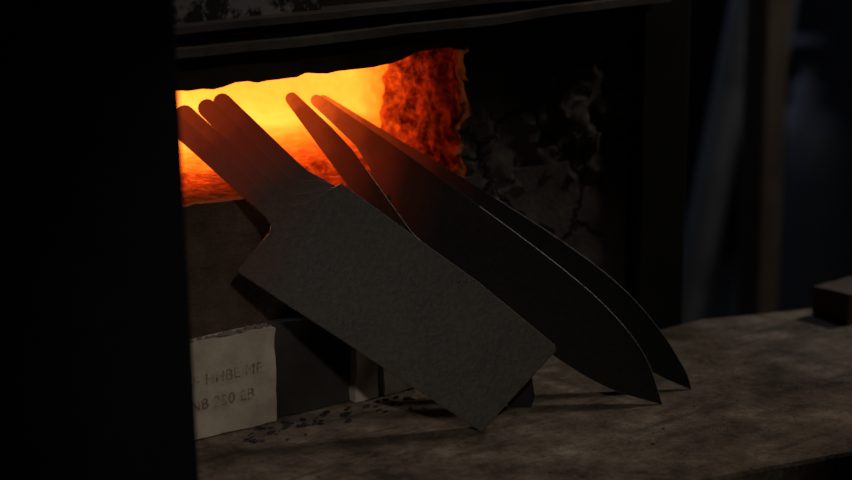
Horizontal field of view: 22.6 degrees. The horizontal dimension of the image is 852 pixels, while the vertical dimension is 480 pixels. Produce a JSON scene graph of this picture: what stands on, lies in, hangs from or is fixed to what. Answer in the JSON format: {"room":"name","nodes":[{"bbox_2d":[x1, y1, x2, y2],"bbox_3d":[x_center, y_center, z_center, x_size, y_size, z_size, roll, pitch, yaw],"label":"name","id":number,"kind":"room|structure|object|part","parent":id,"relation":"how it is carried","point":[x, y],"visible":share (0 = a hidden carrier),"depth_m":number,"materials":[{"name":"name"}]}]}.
{"room":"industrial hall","nodes":[
{"label":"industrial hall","id":0,"kind":"room"},
{"bbox_2d":[706,256,737,318],"bbox_3d":[0.455,0.934,1.992,6.100,0.050,5.600,-11,17,-39],"label":"floor","id":1,"kind":"structure","parent":0,"point":[721,300],"depth_m":5.38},
{"bbox_2d":[174,0,690,338],"bbox_3d":[-0.316,0.230,1.816,0.909,1.404,0.634,-11,17,-39],"label":"furnace","id":2,"kind":"object","parent":1,"relation":"on","point":[572,115],"visible":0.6,"depth_m":1.70,"materials":[{"name":"paint"}]},
{"bbox_3d":[-0.256,0.090,1.520,0.668,0.234,0.106,-11,17,-39],"label":"sill","id":3,"kind":"part","parent":2,"relation":"part of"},
{"bbox_3d":[-0.148,-0.150,1.489,0.862,0.009,0.044,-11,17,-39],"label":"ledge plate","id":4,"kind":"part","parent":2,"relation":"part of","materials":[{"name":"metal"}]},
{"bbox_3d":[-0.145,-0.138,1.489,0.860,0.010,0.052,-11,17,-39],"label":"ledge plate","id":5,"kind":"part","parent":2,"relation":"part of","materials":[{"name":"metal"}]},
{"bbox_3d":[0.068,0.034,1.786,0.186,0.221,0.105,-11,17,-39],"label":"sill","id":6,"kind":"part","parent":2,"relation":"part of","materials":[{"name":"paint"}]},
{"bbox_3d":[0.004,0.168,2.088,0.060,1.400,0.612,-11,17,-39],"label":"corner post","id":7,"kind":"part","parent":2,"relation":"part of","materials":[{"name":"metal"}]},
{"bbox_2d":[197,309,851,479],"bbox_3d":[0.226,0.528,1.748,1.036,0.850,0.352,-7,15,-27],"label":"table","id":8,"kind":"object","parent":1,"relation":"on","point":[814,373],"visible":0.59,"depth_m":1.55,"materials":[{"name":"wood"}]},
{"bbox_2d":[191,322,276,438],"bbox_3d":[-0.184,0.109,1.507,0.183,0.075,0.017,-11,17,-39],"label":"firebrick","id":9,"kind":"object","parent":8,"relation":"on","point":[234,371],"visible":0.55,"depth_m":1.54,"materials":[{"name":"brick"}]},
{"bbox_2d":[179,105,332,204],"bbox_3d":[-0.042,0.019,1.529,0.269,0.236,0.029,-1,13,-4],"label":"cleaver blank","id":10,"kind":"object","parent":8,"relation":"on","point":[190,115],"visible":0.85,"depth_m":1.51,"materials":[{"name":"metal"}]},
{"bbox_2d":[198,99,334,193],"bbox_3d":[-0.035,0.018,1.532,0.253,0.240,0.029,-1,13,-4],"label":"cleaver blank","id":11,"kind":"object","parent":8,"relation":"on","point":[208,109],"visible":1,"depth_m":1.51,"materials":[{"name":"metal"}]},
{"bbox_2d":[213,93,332,245],"bbox_3d":[-0.030,0.016,1.534,0.242,0.244,0.032,-1,13,-3],"label":"cleaver blank","id":12,"kind":"object","parent":8,"relation":"on","point":[276,152],"visible":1,"depth_m":1.52,"materials":[{"name":"metal"}]},
{"bbox_2d":[264,315,349,418],"bbox_3d":[-0.088,0.091,1.589,0.070,0.073,0.012,-11,17,-39],"label":"firebrick","id":13,"kind":"object","parent":8,"relation":"on","point":[312,364],"visible":0.83,"depth_m":1.58,"materials":[{"name":"brown brick"}]},
{"bbox_2d":[349,346,378,401],"bbox_3d":[-0.050,0.086,1.616,0.022,0.072,0.019,-11,17,-39],"label":"firebrick","id":14,"kind":"object","parent":8,"relation":"on","point":[363,372],"visible":0.52,"depth_m":1.61,"materials":[{"name":"beige brick"}]},
{"bbox_2d":[180,116,555,431],"bbox_3d":[-0.044,0.024,1.526,0.281,0.234,0.031,-1,13,-4],"label":"cleaver blank","id":15,"kind":"object","parent":8,"relation":"on","point":[334,258],"visible":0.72,"depth_m":1.53,"materials":[{"name":"metal"}]},
{"bbox_2d":[378,365,412,395],"bbox_3d":[-0.009,0.078,1.650,0.075,0.071,0.019,-11,17,-39],"label":"firebrick","id":16,"kind":"object","parent":8,"relation":"on","point":[388,383],"visible":0.1,"depth_m":1.63,"materials":[{"name":"beige brick"}]},
{"bbox_2d":[285,92,534,407],"bbox_3d":[-0.012,0.013,1.602,0.195,0.242,0.015,3,13,15],"label":"knife","id":17,"kind":"object","parent":8,"relation":"on","point":[341,156],"visible":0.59,"depth_m":1.60,"materials":[{"name":"metal"}]},
{"bbox_2d":[311,94,662,404],"bbox_3d":[0.045,0.007,1.616,0.275,0.226,0.017,3,13,12],"label":"knife","id":18,"kind":"object","parent":8,"relation":"on","point":[586,336],"visible":0.82,"depth_m":1.61,"materials":[{"name":"metal"}]},
{"bbox_2d":[320,95,691,389],"bbox_3d":[0.061,0.002,1.644,0.293,0.223,0.014,2,13,8],"label":"knife","id":19,"kind":"object","parent":8,"relation":"on","point":[663,361],"visible":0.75,"depth_m":1.64,"materials":[{"name":"metal"}]},
{"bbox_2d":[199,303,828,477],"bbox_3d":[0.131,0.122,1.609,0.717,0.003,0.235,-11,17,-39],"label":"flakes","id":20,"kind":"object","parent":8,"relation":"on","point":[324,413],"visible":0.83,"depth_m":1.57,"materials":[{"name":"black metal"}]},
{"bbox_2d":[812,277,851,324],"bbox_3d":[0.411,0.045,1.889,0.162,0.029,0.042,-11,17,-39],"label":"firebrick","id":21,"kind":"object","parent":8,"relation":"on","point":[832,300],"visible":1,"depth_m":1.84,"materials":[{"name":"brick"}]},
{"bbox_2d":[682,0,798,323],"bbox_3d":[0.676,-0.423,2.968,0.841,2.154,0.151,-4,14,-16],"label":"rack","id":22,"kind":"object","parent":1,"relation":"on","point":[723,129],"visible":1,"depth_m":2.96,"materials":[{"name":"metal"}]},
{"bbox_2d":[736,0,789,315],"bbox_3d":[0.418,-0.625,2.524,0.040,2.748,0.040,-11,17,-39],"label":"timber post","id":23,"kind":"object","parent":1,"relation":"on","point":[767,21],"visible":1,"depth_m":2.63,"materials":[{"name":"brown wood"}]},
{"bbox_2d":[779,34,851,311],"bbox_3d":[0.641,0.082,3.643,0.180,0.868,0.180,-11,17,-39],"label":"gas cylinder","id":24,"kind":"object","parent":1,"relation":"on","point":[816,243],"visible":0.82,"depth_m":3.53,"materials":[{"name":"blue paint"}]},
{"bbox_2d":[684,0,789,260],"bbox_3d":[-1.312,-0.904,3.730,6.100,2.750,0.100,-11,17,-39],"label":"wall","id":25,"kind":"structure","parent":0,"point":[708,18],"depth_m":5.54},
{"bbox_2d":[788,0,851,126],"bbox_3d":[2.786,-0.856,3.519,0.100,2.750,5.500,-11,17,-39],"label":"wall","id":26,"kind":"structure","parent":0,"point":[833,18],"depth_m":5.62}
]}

